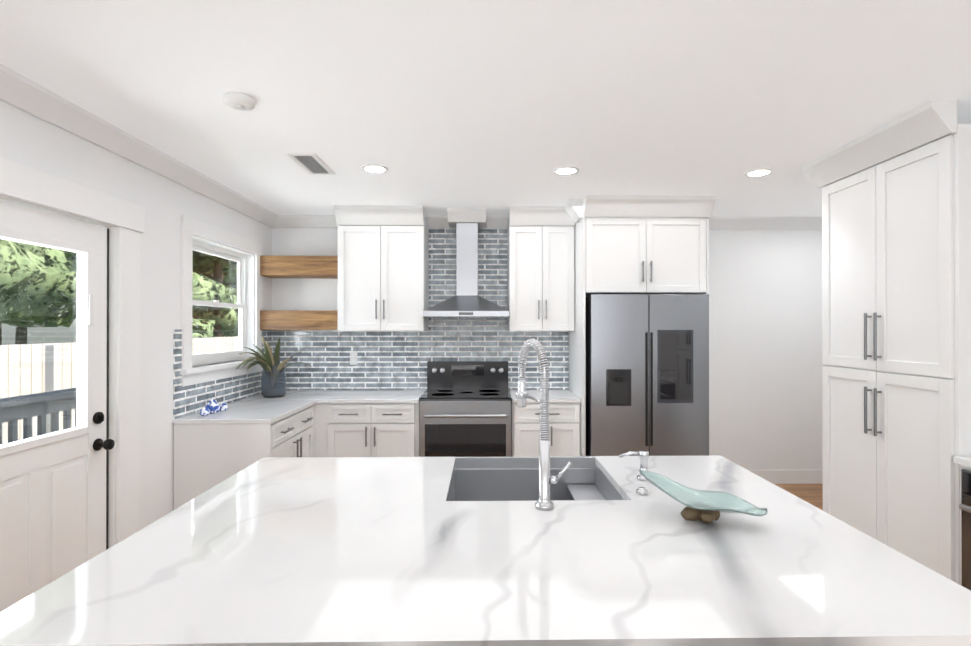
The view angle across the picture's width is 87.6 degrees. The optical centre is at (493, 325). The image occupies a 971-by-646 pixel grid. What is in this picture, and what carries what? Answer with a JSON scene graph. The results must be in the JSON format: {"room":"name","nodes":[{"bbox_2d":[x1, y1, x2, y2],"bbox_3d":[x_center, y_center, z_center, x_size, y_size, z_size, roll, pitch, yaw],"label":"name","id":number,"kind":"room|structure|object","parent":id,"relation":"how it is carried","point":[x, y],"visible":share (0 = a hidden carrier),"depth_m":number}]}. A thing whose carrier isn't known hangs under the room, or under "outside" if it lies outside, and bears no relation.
{"room":"kitchen","nodes":[
{"label":"kitchen","id":0,"kind":"room"},
{"bbox_2d":[0,100,271,529],"bbox_3d":[-2.083,0.226,1.231,0.120,2.535,7.060,0,0,-1],"label":"wall","id":1,"kind":"structure","parent":0,"point":[29,140],"depth_m":3.05},
{"bbox_2d":[0,200,114,611],"bbox_3d":[-2.056,0.481,2.312,0.121,2.019,0.862,0,0,-1],"label":"entry door","id":2,"kind":"structure","parent":1,"relation":"in","point":[54,487],"depth_m":2.44},
{"bbox_2d":[0,157,144,548],"bbox_3d":[-2.084,0.404,2.311,0.154,2.185,1.230,0,0,-1],"label":"door frame","id":3,"kind":"structure","parent":1,"relation":"attached to","point":[122,221],"depth_m":2.75},
{"bbox_2d":[0,64,279,227],"bbox_3d":[-1.981,-0.988,1.297,0.086,0.105,6.940,0,0,-1],"label":"crown molding","id":4,"kind":"structure","parent":1,"relation":"attached to","point":[22,93],"depth_m":2.65},
{"bbox_2d":[180,215,261,386],"bbox_3d":[-2.101,-0.164,3.918,0.165,1.130,1.210,0,0,-1],"label":"window","id":5,"kind":"structure","parent":1,"relation":"in","point":[240,259],"depth_m":3.90},
{"bbox_2d":[173,329,272,418],"bbox_3d":[-2.065,0.313,3.988,0.008,0.576,1.470,0,0,-1],"label":"backsplash","id":6,"kind":"structure","parent":1,"relation":"attached to","point":[187,400],"depth_m":3.61},
{"bbox_2d":[0,0,970,216],"bbox_3d":[0.856,-1.067,1.345,6.000,0.050,7.180,0,0,-1],"label":"ceiling","id":7,"kind":"structure","parent":0,"point":[491,107],"depth_m":2.20},
{"bbox_2d":[222,92,255,110],"bbox_3d":[-1.159,-1.018,2.311,0.136,0.040,0.136,0,0,-1],"label":"smoke detector","id":8,"kind":"object","parent":7,"relation":"attached to","point":[239,101],"visible":1,"depth_m":2.28},
{"bbox_2d":[286,153,334,174],"bbox_3d":[-1.157,-1.031,3.236,0.170,0.008,0.410,0,0,-1],"label":"ceiling vent","id":9,"kind":"object","parent":7,"relation":"in","point":[312,163],"visible":0.98,"depth_m":3.21},
{"bbox_2d":[361,164,387,172],"bbox_3d":[-0.778,-1.031,3.328,0.170,0.008,0.170,0,0,-1],"label":"recessed light","id":10,"kind":"object","parent":7,"relation":"in","point":[371,168],"visible":0.98,"depth_m":3.31},
{"bbox_2d":[553,166,578,174],"bbox_3d":[0.486,-1.031,3.369,0.170,0.008,0.170,0,0,-1],"label":"recessed light","id":11,"kind":"object","parent":7,"relation":"in","point":[567,170],"visible":1,"depth_m":3.36},
{"bbox_2d":[745,168,772,176],"bbox_3d":[1.791,-1.031,3.411,0.170,0.008,0.170,0,0,-1],"label":"recessed light","id":12,"kind":"object","parent":7,"relation":"in","point":[758,172],"visible":0.96,"depth_m":3.40},
{"bbox_2d":[456,455,595,462],"bbox_3d":[0.147,0.739,2.314,0.659,0.277,0.024,0,0,-1],"label":"island countertop","id":13,"kind":"structure","parent":0,"relation":"attached to","point":[458,459],"depth_m":2.30},
{"bbox_2d":[448,459,623,498],"bbox_3d":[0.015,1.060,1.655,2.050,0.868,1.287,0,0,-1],"label":"sink","id":14,"kind":"object","parent":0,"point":[509,478],"depth_m":2.30},
{"bbox_2d":[0,499,970,645],"bbox_3d":[0.020,0.608,1.337,2.090,0.030,0.767,0,0,-1],"label":"island countertop","id":15,"kind":"structure","parent":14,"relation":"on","point":[265,572],"depth_m":1.17},
{"bbox_2d":[639,470,766,522],"bbox_3d":[0.632,0.529,1.546,0.330,0.139,0.209,0,0,-1],"label":"decorative bowl","id":16,"kind":"object","parent":15,"relation":"on","point":[704,506],"visible":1,"depth_m":1.54},
{"bbox_2d":[188,456,799,502],"bbox_3d":[0.009,0.610,2.016,2.090,0.030,0.592,0,0,-1],"label":"island countertop","id":17,"kind":"structure","parent":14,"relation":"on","point":[269,477],"depth_m":1.96},
{"bbox_2d":[616,450,651,478],"bbox_3d":[0.550,0.541,1.964,0.123,0.108,0.052,0,0,-1],"label":"faucet","id":18,"kind":"object","parent":17,"relation":"on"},
{"bbox_2d":[272,217,822,469],"bbox_3d":[0.796,0.237,4.870,6.000,2.535,0.120,0,0,-1],"label":"wall","id":19,"kind":"structure","parent":0,"point":[765,349],"depth_m":4.84},
{"bbox_2d":[260,310,337,329],"bbox_3d":[-1.724,-0.051,4.613,0.705,0.170,0.288,0,0,-1],"label":"shelf","id":20,"kind":"object","parent":19,"relation":"attached to","point":[298,319],"visible":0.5,"depth_m":4.47},
{"bbox_2d":[260,256,337,278],"bbox_3d":[-1.724,-0.534,4.614,0.705,0.175,0.288,0,0,-1],"label":"shelf","id":21,"kind":"object","parent":19,"relation":"attached to","point":[324,267],"visible":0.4,"depth_m":4.47},
{"bbox_2d":[280,215,337,227],"bbox_3d":[-1.683,-0.978,4.729,0.618,0.105,0.085,0,0,-1],"label":"crown molding","id":22,"kind":"structure","parent":19,"relation":"attached to","point":[286,221],"depth_m":4.71},
{"bbox_2d":[334,205,427,330],"bbox_3d":[-0.988,-0.492,4.551,0.758,1.076,0.440,0,0,-1],"label":"upper cabinet","id":23,"kind":"object","parent":19,"relation":"attached to","point":[382,268],"visible":1,"depth_m":4.44},
{"bbox_2d":[273,217,568,389],"bbox_3d":[-0.683,-0.213,4.781,2.798,1.632,0.009,0,0,-1],"label":"backsplash","id":24,"kind":"structure","parent":19,"relation":"attached to","point":[392,360],"depth_m":4.78},
{"bbox_2d":[350,352,356,364],"bbox_3d":[-1.312,0.307,4.761,0.070,0.115,0.008,0,0,-1],"label":"outlet","id":25,"kind":"object","parent":24,"relation":"attached to","point":[353,358],"visible":1,"depth_m":4.76},
{"bbox_2d":[423,208,508,317],"bbox_3d":[-0.233,-0.552,4.538,0.734,0.955,0.490,0,0,-1],"label":"range hood","id":26,"kind":"object","parent":19,"relation":"attached to","point":[466,301],"visible":1,"depth_m":4.49},
{"bbox_2d":[508,206,574,330],"bbox_3d":[0.430,-0.491,4.574,0.578,1.076,0.440,0,0,-1],"label":"upper cabinet","id":27,"kind":"object","parent":19,"relation":"attached to","point":[541,276],"visible":0.96,"depth_m":4.46},
{"bbox_2d":[709,216,821,229],"bbox_3d":[2.715,-0.977,4.803,1.925,0.105,0.085,0,0,-1],"label":"crown molding","id":28,"kind":"structure","parent":19,"relation":"attached to","point":[715,222],"depth_m":4.78},
{"bbox_2d":[749,469,822,483],"bbox_3d":[2.715,1.439,4.830,1.925,0.130,0.015,0,0,-1],"label":"baseboard","id":29,"kind":"structure","parent":19,"relation":"attached to","point":[794,476],"depth_m":4.82},
{"bbox_2d":[775,484,822,509],"bbox_3d":[0.856,1.523,1.337,6.000,0.060,7.180,0,0,-1],"label":"floor","id":30,"kind":"structure","parent":0,"point":[811,494],"depth_m":4.60},
{"bbox_2d":[173,402,316,509],"bbox_3d":[-1.753,1.067,3.709,0.617,0.868,0.906,0,0,-1],"label":"base cabinet","id":31,"kind":"object","parent":30,"relation":"on","point":[215,449],"depth_m":3.26},
{"bbox_2d":[173,398,316,421],"bbox_3d":[-1.748,0.616,3.692,0.627,0.030,0.888,0,0,-1],"label":"countertop","id":32,"kind":"structure","parent":31,"relation":"on","point":[246,409],"depth_m":3.55},
{"bbox_2d":[200,398,227,415],"bbox_3d":[-1.929,0.546,3.489,0.100,0.106,0.252,0,0,-1],"label":"porcelain figurine","id":33,"kind":"object","parent":32,"relation":"on","point":[212,406],"visible":1,"depth_m":3.46},
{"bbox_2d":[337,402,419,456],"bbox_3d":[-0.989,1.069,4.461,0.746,0.868,0.608,0,0,-1],"label":"base cabinet","id":34,"kind":"object","parent":30,"relation":"on","point":[364,429],"depth_m":4.17},
{"bbox_2d":[249,390,425,401],"bbox_3d":[-1.345,0.618,4.452,1.459,0.030,0.619,0,0,-1],"label":"countertop","id":35,"kind":"structure","parent":34,"relation":"on","point":[321,395],"depth_m":4.39},
{"bbox_2d":[237,334,310,397],"bbox_3d":[-1.785,0.335,4.131,0.481,0.531,0.590,0,0,-1],"label":"potted plant","id":36,"kind":"object","parent":35,"relation":"on","point":[273,380],"visible":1,"depth_m":4.24},
{"bbox_2d":[419,361,511,456],"bbox_3d":[-0.232,0.917,4.422,0.754,1.172,0.708,0,0,-1],"label":"range","id":37,"kind":"object","parent":30,"relation":"on","point":[465,408],"visible":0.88,"depth_m":4.14},
{"bbox_2d":[511,398,579,456],"bbox_3d":[0.437,1.069,4.485,0.570,0.868,0.608,0,0,-1],"label":"base cabinet","id":38,"kind":"object","parent":30,"relation":"on","point":[564,417],"depth_m":4.19},
{"bbox_2d":[509,390,580,401],"bbox_3d":[0.436,0.618,4.482,0.571,0.030,0.619,0,0,-1],"label":"countertop","id":39,"kind":"structure","parent":38,"relation":"on","point":[554,395],"depth_m":4.39},
{"bbox_2d":[564,195,715,455],"bbox_3d":[1.181,0.236,4.400,1.150,2.533,0.810,0,0,-1],"label":"cabinet","id":40,"kind":"object","parent":30,"relation":"on","point":[635,244],"visible":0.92,"depth_m":4.13},
{"bbox_2d":[586,294,708,455],"bbox_3d":[1.241,0.627,4.386,0.940,1.752,0.780,0,0,-1],"label":"fridge","id":41,"kind":"object","parent":30,"relation":"on","point":[647,372],"visible":0.75,"depth_m":4.02},
{"bbox_2d":[804,100,970,584],"bbox_3d":[2.365,0.231,2.788,0.722,2.533,0.928,0,0,-1],"label":"pantry","id":42,"kind":"object","parent":30,"relation":"on","point":[896,303],"visible":0.88,"depth_m":2.63},
{"bbox_2d":[953,460,970,590],"bbox_3d":[2.429,1.061,1.891,0.625,0.868,0.855,0,0,-1],"label":"base cabinet","id":43,"kind":"object","parent":30,"relation":"on","point":[965,469],"depth_m":2.26},
{"bbox_2d":[953,456,970,463],"bbox_3d":[2.430,0.610,1.672,0.630,0.030,1.296,0,0,-1],"label":"countertop","id":44,"kind":"structure","parent":43,"relation":"on","point":[964,459],"depth_m":2.28},
{"label":"outside","id":45,"kind":"structure","parent":0,"visible":0},
{"bbox_3d":[-21.322,2.092,16.994,37.819,0.100,55.000,0,0,-1],"label":"ground","id":46,"kind":"structure","parent":45,"visible":0},
{"bbox_2d":[0,388,76,444],"bbox_3d":[-2.787,1.250,2.557,1.238,1.495,3.900,0,0,-1],"label":"deck railing","id":47,"kind":"object","parent":46,"relation":"on","point":[45,409],"depth_m":3.71},
{"bbox_2d":[0,336,237,444],"bbox_3d":[-5.479,1.148,18.764,0.160,1.800,42.000,0,0,-1],"label":"fence","id":48,"kind":"object","parent":46,"relation":"on","point":[73,354],"depth_m":5.95},
{"bbox_2d":[0,239,237,344],"bbox_3d":[-8.118,-2.684,19.760,9.136,9.487,35.520,0,0,-1],"label":"trees","id":49,"kind":"object","parent":46,"relation":"on","point":[214,281],"depth_m":8.16}
]}

